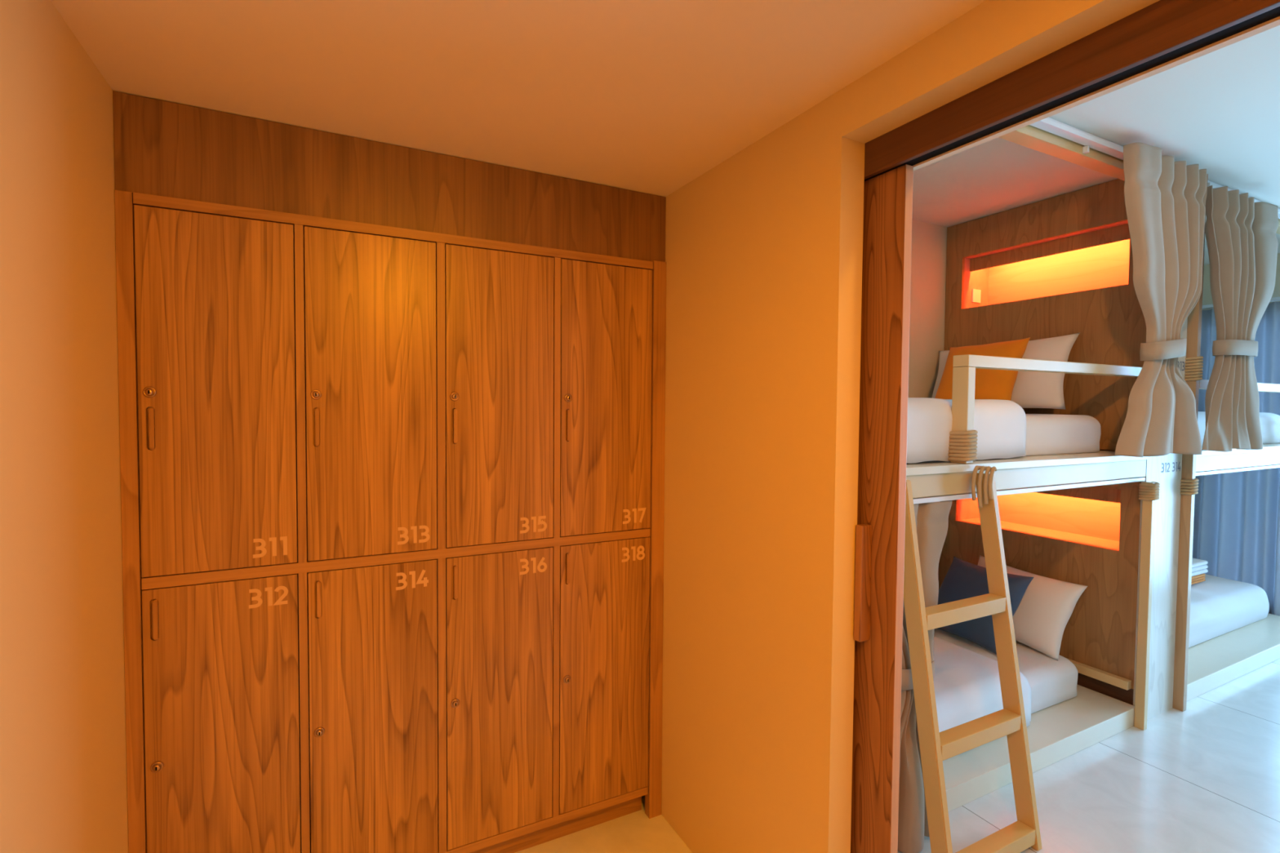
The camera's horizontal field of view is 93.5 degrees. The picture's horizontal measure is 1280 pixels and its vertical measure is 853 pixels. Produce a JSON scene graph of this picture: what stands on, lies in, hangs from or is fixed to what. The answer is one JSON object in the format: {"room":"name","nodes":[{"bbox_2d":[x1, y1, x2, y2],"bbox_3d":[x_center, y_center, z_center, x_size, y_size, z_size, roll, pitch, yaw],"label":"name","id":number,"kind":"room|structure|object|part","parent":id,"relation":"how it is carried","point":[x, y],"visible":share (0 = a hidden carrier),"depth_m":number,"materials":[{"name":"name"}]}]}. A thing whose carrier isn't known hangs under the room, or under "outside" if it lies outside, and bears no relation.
{"room":"hostel locker room","nodes":[
{"label":"hostel locker room","id":0,"kind":"room"},
{"bbox_2d":[0,0,142,852],"bbox_3d":[-0.220,0.444,-0.775,0.100,2.500,6.600,-1,2,-27],"label":"wall","id":1,"kind":"structure","parent":0,"point":[64,775],"depth_m":1.26,"materials":[{"name":"beige paint"}]},
{"bbox_2d":[50,0,986,196],"bbox_3d":[0.569,-0.860,-0.473,1.800,0.100,6.700,-1,2,-27],"label":"ceiling","id":2,"kind":"structure","parent":0,"point":[646,96],"depth_m":1.47,"materials":[{"name":"white paint"}]},
{"bbox_2d":[310,658,1279,852],"bbox_3d":[3.042,1.709,1.051,7.550,0.100,6.960,-1,2,-27],"label":"floor","id":3,"kind":"structure","parent":0,"point":[1204,777],"depth_m":2.59,"materials":[{"name":"tile"}]},
{"bbox_2d":[112,90,666,852],"bbox_3d":[-0.676,0.345,2.065,1.698,2.498,0.083,-1,2,-27],"label":"surround","id":4,"kind":"object","parent":3,"relation":"on","point":[168,155],"visible":0.98,"depth_m":1.92,"materials":[{"name":"brown wood"}]},
{"bbox_2d":[133,204,297,577],"bbox_3d":[-1.331,-0.102,1.968,0.375,1.020,0.552,-1,2,-27],"label":"locker","id":5,"kind":"object","parent":4,"relation":"attached to","point":[215,295],"visible":0.96,"depth_m":1.73,"materials":[{"name":"brown wood"}]},
{"bbox_3d":[-1.352,0.005,1.667,0.012,0.117,0.016,-1,2,-27],"label":"finger pull","id":6,"kind":"part","parent":5,"relation":"part of","materials":[{"name":"brown wood"}]},
{"bbox_2d":[142,558,301,852],"bbox_3d":[-1.339,0.952,2.004,0.375,1.015,0.552,-1,2,-27],"label":"locker","id":7,"kind":"object","parent":4,"relation":"attached to","point":[221,660],"visible":0.98,"depth_m":1.76,"materials":[{"name":"brown wood"}]},
{"bbox_3d":[-1.356,0.541,1.685,0.012,0.114,0.016,-1,2,-27],"label":"finger pull","id":8,"kind":"part","parent":7,"relation":"part of","materials":[{"name":"brown wood"}]},
{"bbox_2d":[304,226,436,561],"bbox_3d":[-0.970,-0.106,2.155,0.380,1.020,0.552,-1,2,-27],"label":"locker","id":9,"kind":"object","parent":4,"relation":"attached to","point":[371,300],"visible":1,"depth_m":1.92,"materials":[{"name":"brown wood"}]},
{"bbox_3d":[-0.994,0.002,1.853,0.012,0.117,0.016,-1,2,-27],"label":"finger pull","id":10,"kind":"part","parent":9,"relation":"part of","materials":[{"name":"brown wood"}]},
{"bbox_2d":[307,559,437,852],"bbox_3d":[-0.978,0.949,2.191,0.380,1.015,0.552,-1,2,-27],"label":"locker","id":11,"kind":"object","parent":4,"relation":"attached to","point":[373,629],"visible":0.96,"depth_m":1.95,"materials":[{"name":"brown wood"}]},
{"bbox_3d":[-0.998,0.537,1.871,0.012,0.114,0.016,-1,2,-27],"label":"finger pull","id":12,"kind":"part","parent":11,"relation":"part of","materials":[{"name":"brown wood"}]},
{"bbox_3d":[-0.657,-0.772,2.008,1.698,0.261,0.020,-1,2,-27],"label":"fascia panel","id":13,"kind":"part","parent":4,"relation":"part of","materials":[{"name":"brown wood"}]},
{"bbox_3d":[-0.665,-0.626,2.005,1.601,0.029,0.024,-1,2,-27],"label":"rail","id":14,"kind":"part","parent":4,"relation":"part of","materials":[{"name":"brown wood"}]},
{"bbox_3d":[-0.674,0.430,2.042,1.600,0.032,0.020,-1,2,-27],"label":"rail","id":15,"kind":"part","parent":4,"relation":"part of","materials":[{"name":"brown wood"}]},
{"bbox_2d":[435,244,554,547],"bbox_3d":[-0.605,-0.109,2.344,0.378,1.020,0.552,-1,2,-27],"label":"locker","id":16,"kind":"object","parent":4,"relation":"attached to","point":[499,305],"visible":0.98,"depth_m":2.10,"materials":[{"name":"brown wood"}]},
{"bbox_3d":[-0.627,-0.001,2.042,0.012,0.117,0.016,-1,2,-27],"label":"finger pull","id":17,"kind":"part","parent":16,"relation":"part of","materials":[{"name":"brown wood"}]},
{"bbox_2d":[436,546,553,850],"bbox_3d":[-0.613,0.945,2.380,0.378,1.015,0.552,-1,2,-27],"label":"locker","id":18,"kind":"object","parent":4,"relation":"attached to","point":[499,606],"visible":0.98,"depth_m":2.14,"materials":[{"name":"brown wood"}]},
{"bbox_3d":[-0.631,0.534,2.060,0.012,0.114,0.016,-1,2,-27],"label":"finger pull","id":19,"kind":"part","parent":18,"relation":"part of","materials":[{"name":"brown wood"}]},
{"bbox_3d":[-0.683,1.481,2.078,1.600,0.030,0.020,-1,2,-27],"label":"rail","id":20,"kind":"part","parent":4,"relation":"part of","materials":[{"name":"brown wood"}]},
{"bbox_2d":[559,536,649,813],"bbox_3d":[-0.252,0.942,2.567,0.376,1.015,0.552,-1,2,-27],"label":"locker","id":21,"kind":"object","parent":4,"relation":"attached to","point":[605,585],"visible":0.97,"depth_m":2.33,"materials":[{"name":"brown wood"}]},
{"bbox_3d":[-0.270,0.530,2.248,0.012,0.114,0.016,-1,2,-27],"label":"finger pull","id":22,"kind":"part","parent":21,"relation":"part of","materials":[{"name":"brown wood"}]},
{"bbox_2d":[560,258,652,536],"bbox_3d":[-0.243,-0.113,2.531,0.376,1.020,0.552,-1,2,-27],"label":"locker","id":23,"kind":"object","parent":4,"relation":"attached to","point":[606,309],"visible":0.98,"depth_m":2.29,"materials":[{"name":"brown wood"}]},
{"bbox_3d":[-0.265,-0.005,2.229,0.012,0.117,0.016,-1,2,-27],"label":"finger pull","id":24,"kind":"part","parent":23,"relation":"part of","materials":[{"name":"brown wood"}]},
{"bbox_2d":[903,465,1042,852],"bbox_3d":[1.233,0.882,2.269,0.526,1.440,0.294,-1,2,-27],"label":"ladder","id":25,"kind":"object","parent":3,"relation":"on","point":[936,747],"visible":0.98,"depth_m":2.24,"materials":[{"name":"beige wood"}]},
{"bbox_3d":[1.013,0.902,2.156,0.030,1.405,0.294,-1,2,-27],"label":"rail","id":26,"kind":"part","parent":25,"relation":"part of","materials":[{"name":"beige wood"}]},
{"bbox_3d":[1.453,0.898,2.384,0.030,1.405,0.294,-1,2,-27],"label":"rail","id":27,"kind":"part","parent":25,"relation":"part of","materials":[{"name":"beige wood"}]},
{"bbox_2d":[906,354,1159,812],"bbox_3d":[1.316,0.630,3.104,2.438,1.890,1.246,-1,2,-27],"label":"bunk bed","id":28,"kind":"object","parent":3,"relation":"on","point":[1056,732],"visible":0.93,"depth_m":2.80,"materials":[{"name":"wood"}]},
{"bbox_2d":[897,500,952,852],"bbox_3d":[1.026,0.947,2.299,0.610,1.287,0.160,-1,2,-27],"label":"curtain","id":29,"kind":"object","parent":28,"relation":"hanging from","point":[931,519],"visible":0.38,"depth_m":2.27,"materials":[{"name":"beige fabric"}]},
{"bbox_3d":[1.339,-0.047,2.495,0.047,0.397,0.070,-1,2,-27],"label":"guard post","id":30,"kind":"part","parent":28,"relation":"part of","materials":[{"name":"beige wood"}]},
{"bbox_2d":[933,628,1078,713],"bbox_3d":[1.263,1.368,3.222,2.157,0.208,0.937,-1,2,-27],"label":"mattress","id":31,"kind":"object","parent":28,"relation":"on","point":[1052,682],"visible":0.11,"depth_m":3.23,"materials":[{"name":"white fabric"}]},
{"bbox_2d":[933,636,1031,732],"bbox_3d":[0.993,1.339,3.070,1.675,0.266,1.039,-1,2,-27],"label":"duvet","id":32,"kind":"object","parent":31,"relation":"on","point":[967,686],"visible":0.08,"depth_m":2.88,"materials":[{"name":"white fabric"}]},
{"bbox_2d":[937,555,1033,654],"bbox_3d":[1.997,1.048,3.590,0.314,0.410,0.500,0,2,-26],"label":"cushion","id":33,"kind":"object","parent":31,"relation":"on","point":[963,580],"visible":0.46,"depth_m":3.54,"materials":[{"name":"blue fabric"}]},
{"bbox_2d":[977,555,1087,660],"bbox_3d":[2.245,1.058,3.598,0.268,0.417,0.651,0,2,-24],"label":"pillow","id":34,"kind":"object","parent":31,"relation":"on","point":[1042,615],"visible":0.44,"depth_m":3.40,"materials":[{"name":"white fabric"}]},
{"bbox_2d":[929,413,1101,461],"bbox_3d":[1.290,0.028,3.145,2.156,0.202,1.008,-1,2,-27],"label":"mattress","id":35,"kind":"object","parent":28,"relation":"on","point":[1046,433],"visible":0.23,"depth_m":3.02,"materials":[{"name":"white fabric"}]},
{"bbox_2d":[906,397,1026,463],"bbox_3d":[0.922,-0.005,2.940,1.453,0.269,1.113,-1,2,-27],"label":"duvet","id":36,"kind":"object","parent":35,"relation":"on","point":[1000,425],"visible":0.2,"depth_m":2.61,"materials":[{"name":"white fabric"}]},
{"bbox_2d":[934,337,1030,400],"bbox_3d":[2.037,-0.303,3.630,0.249,0.437,0.508,-1,2,-29],"label":"cushion","id":37,"kind":"object","parent":35,"relation":"on","point":[990,384],"visible":0.61,"depth_m":3.50,"materials":[{"name":"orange fabric"}]},
{"bbox_2d":[931,333,1079,409],"bbox_3d":[2.195,-0.308,3.719,0.229,0.465,0.883,-1,2,-29],"label":"pillow","id":38,"kind":"object","parent":35,"relation":"on","point":[1031,389],"visible":0.3,"depth_m":3.42,"materials":[{"name":"white fabric"}]},
{"bbox_3d":[1.977,-0.277,2.816,1.479,0.048,0.070,-1,2,-27],"label":"guard rail","id":39,"kind":"part","parent":28,"relation":"part of","materials":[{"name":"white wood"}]},
{"bbox_3d":[2.340,1.358,3.711,0.042,0.046,1.150,-1,2,-27],"label":"headboard rail","id":40,"kind":"part","parent":28,"relation":"part of","materials":[{"name":"beige wood"}]},
{"bbox_3d":[2.635,0.936,3.139,0.035,1.296,0.043,-1,2,-27],"label":"post","id":41,"kind":"part","parent":28,"relation":"part of","materials":[{"name":"beige wood"}]},
{"bbox_2d":[938,178,1187,719],"bbox_3d":[2.550,0.104,3.757,0.390,2.916,1.186,-1,2,-27],"label":"wall","id":42,"kind":"structure","parent":3,"relation":"on","point":[1060,265],"depth_m":3.47,"materials":[{"name":"brown wood"}]},
{"bbox_2d":[971,288,981,302],"bbox_3d":[2.301,-0.893,4.117,0.085,0.090,0.010,-1,2,-27],"label":"power socket","id":43,"kind":"object","parent":42,"relation":"attached to","point":[975,293],"depth_m":4.11,"materials":[{"name":"plastic"}]},
{"bbox_3d":[2.376,0.824,3.708,0.022,1.114,1.162,-1,2,-27],"label":"headboard","id":44,"kind":"part","parent":42,"relation":"part of","materials":[{"name":"brown wood"}]},
{"bbox_3d":[2.387,-0.620,3.659,0.022,1.464,1.162,-1,2,-27],"label":"headboard","id":45,"kind":"part","parent":42,"relation":"part of","materials":[{"name":"brown wood"}]},
{"bbox_3d":[2.394,1.472,3.742,0.015,0.181,1.162,-1,2,-27],"label":"kick panel","id":46,"kind":"part","parent":42,"relation":"part of","materials":[{"name":"brown wood"}]},
{"bbox_3d":[2.708,0.102,3.853,0.019,2.916,1.161,-1,2,-27],"label":"panel","id":47,"kind":"part","parent":42,"relation":"part of","materials":[{"name":"brown wood"}]},
{"bbox_2d":[1172,217,1279,711],"bbox_3d":[3.749,0.122,4.346,2.300,2.860,1.245,-1,2,-27],"label":"bunk bed","id":48,"kind":"object","parent":3,"relation":"on","point":[1200,668],"visible":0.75,"depth_m":3.52,"materials":[{"name":"wood"}]},
{"bbox_3d":[3.025,0.151,3.318,0.040,2.860,0.055,-1,2,-27],"label":"post","id":49,"kind":"part","parent":48,"relation":"part of","materials":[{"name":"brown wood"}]},
{"bbox_2d":[1188,573,1269,647],"bbox_3d":[3.678,1.310,4.480,2.093,0.277,0.882,-1,2,-27],"label":"mattress","id":50,"kind":"object","parent":48,"relation":"on","point":[1219,606],"visible":0.21,"depth_m":4.30,"materials":[{"name":"white fabric"}]},
{"bbox_2d":[1191,573,1205,584],"bbox_3d":[4.074,1.141,4.606,0.340,0.058,0.280,-1,2,-27],"label":"folded towel","id":51,"kind":"object","parent":50,"relation":"on","point":[1199,578],"visible":0.27,"depth_m":4.51,"materials":[{"name":"beige fabric"}]},
{"bbox_2d":[1191,558,1208,576],"bbox_3d":[4.081,1.061,4.604,0.370,0.094,0.285,-1,2,-27],"label":"folded towel","id":52,"kind":"object","parent":51,"relation":"on","point":[1199,566],"visible":0.26,"depth_m":4.51,"materials":[{"name":"white fabric"}]},
{"bbox_2d":[1197,411,1279,447],"bbox_3d":[3.635,-0.004,4.333,1.755,0.224,1.008,-1,2,-27],"label":"mattress","id":53,"kind":"object","parent":48,"relation":"on","point":[1269,422],"visible":0.09,"depth_m":4.12,"materials":[{"name":"white fabric"}]},
{"bbox_3d":[3.787,-0.241,3.697,1.663,0.050,0.055,-1,2,-27],"label":"guard rail","id":54,"kind":"part","parent":48,"relation":"part of","materials":[{"name":"white wood"}]},
{"bbox_2d":[661,0,1159,852],"bbox_3d":[1.383,0.220,0.023,0.084,2.920,6.760,-1,2,-27],"label":"wall","id":55,"kind":"structure","parent":0,"point":[764,246],"depth_m":1.81,"materials":[{"name":"beige paint"}]},
{"bbox_2d":[907,219,947,579],"bbox_3d":[2.324,0.080,4.369,5.750,2.920,0.100,-1,2,-27],"label":"wall","id":56,"kind":"structure","parent":0,"point":[929,241],"depth_m":4.08,"materials":[{"name":"paint"}]},
{"bbox_2d":[911,25,1279,265],"bbox_3d":[3.865,-1.317,1.362,5.750,0.100,6.960,-1,2,-27],"label":"ceiling","id":57,"kind":"structure","parent":0,"point":[1218,111],"depth_m":2.79,"materials":[{"name":"paint"}]},
{"bbox_2d":[999,116,1124,181],"bbox_3d":[1.573,-1.287,2.543,2.422,0.074,0.130,-1,2,-27],"label":"beam","id":58,"kind":"structure","parent":57,"relation":"attached to","point":[1048,135],"depth_m":2.73,"materials":[{"name":"beige wood"}]},
{"bbox_2d":[1115,142,1208,457],"bbox_3d":[2.568,-0.569,2.934,0.841,1.418,0.142,-1,2,-27],"label":"curtain","id":59,"kind":"object","parent":58,"relation":"hanging from","point":[1165,198],"visible":1,"depth_m":2.85,"materials":[{"name":"beige fabric"}]},
{"bbox_2d":[1207,180,1279,234],"bbox_3d":[4.041,-1.311,3.819,2.240,0.074,0.130,-1,2,-27],"label":"beam","id":60,"kind":"structure","parent":57,"relation":"attached to","point":[1209,183],"depth_m":3.44,"materials":[{"name":"white paint"}]},
{"bbox_2d":[1202,185,1278,452],"bbox_3d":[3.267,-0.554,3.298,0.778,1.376,0.117,-1,2,-27],"label":"curtain","id":61,"kind":"object","parent":60,"relation":"hanging from","point":[1240,232],"visible":1,"depth_m":3.23,"materials":[{"name":"beige fabric"}]},
{"bbox_2d":[912,16,1279,170],"bbox_3d":[1.455,0.219,0.060,0.078,2.920,6.760,-1,2,-27],"label":"wall","id":62,"kind":"structure","parent":0,"point":[1273,23],"depth_m":1.15,"materials":[{"name":"paint"}]},
{"bbox_2d":[864,0,1279,179],"bbox_3d":[0.851,-0.696,1.144,0.016,0.091,1.081,-1,2,-27],"label":"trim","id":63,"kind":"structure","parent":62,"relation":"attached to","point":[1162,27],"depth_m":1.17,"materials":[{"name":"brown wood"}]},
{"bbox_2d":[864,6,1279,181],"bbox_3d":[0.530,-0.735,1.827,0.042,0.108,2.590,-1,2,-27],"label":"track","id":64,"kind":"object","parent":62,"relation":"attached to","point":[1273,13],"depth_m":1.14,"materials":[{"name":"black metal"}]},
{"bbox_2d":[850,164,913,852],"bbox_3d":[0.421,0.456,2.030,0.066,2.281,1.050,-1,2,-27],"label":"door","id":65,"kind":"structure","parent":64,"relation":"hanging from","point":[880,528],"depth_m":1.60,"materials":[{"name":"brown wood"}]},
{"bbox_3d":[0.607,0.425,1.639,0.038,0.317,0.024,-1,2,-27],"label":"handle","id":66,"kind":"part","parent":65,"relation":"part of","materials":[{"name":"brown wood"}]},
{"bbox_2d":[1202,253,1279,310],"bbox_3d":[5.839,0.141,3.397,0.100,2.920,4.860,-1,2,-27],"label":"wall window","id":67,"kind":"structure","parent":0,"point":[1206,292],"depth_m":5.14,"materials":[{"name":"paint"}]},
{"bbox_2d":[1202,297,1279,308],"bbox_3d":[5.565,-0.957,3.602,0.040,0.025,4.150,-1,2,-27],"label":"pole","id":68,"kind":"object","parent":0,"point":[1273,299],"visible":0.02,"depth_m":5.04,"materials":[{"name":"grey metal"}]},
{"bbox_2d":[1192,302,1279,616],"bbox_3d":[4.835,0.269,5.021,0.133,2.502,0.951,-1,2,-27],"label":"window curtain","id":69,"kind":"object","parent":68,"relation":"hanging from","point":[1237,517],"visible":0.34,"depth_m":4.86,"materials":[{"name":"blue fabric"}]}
]}

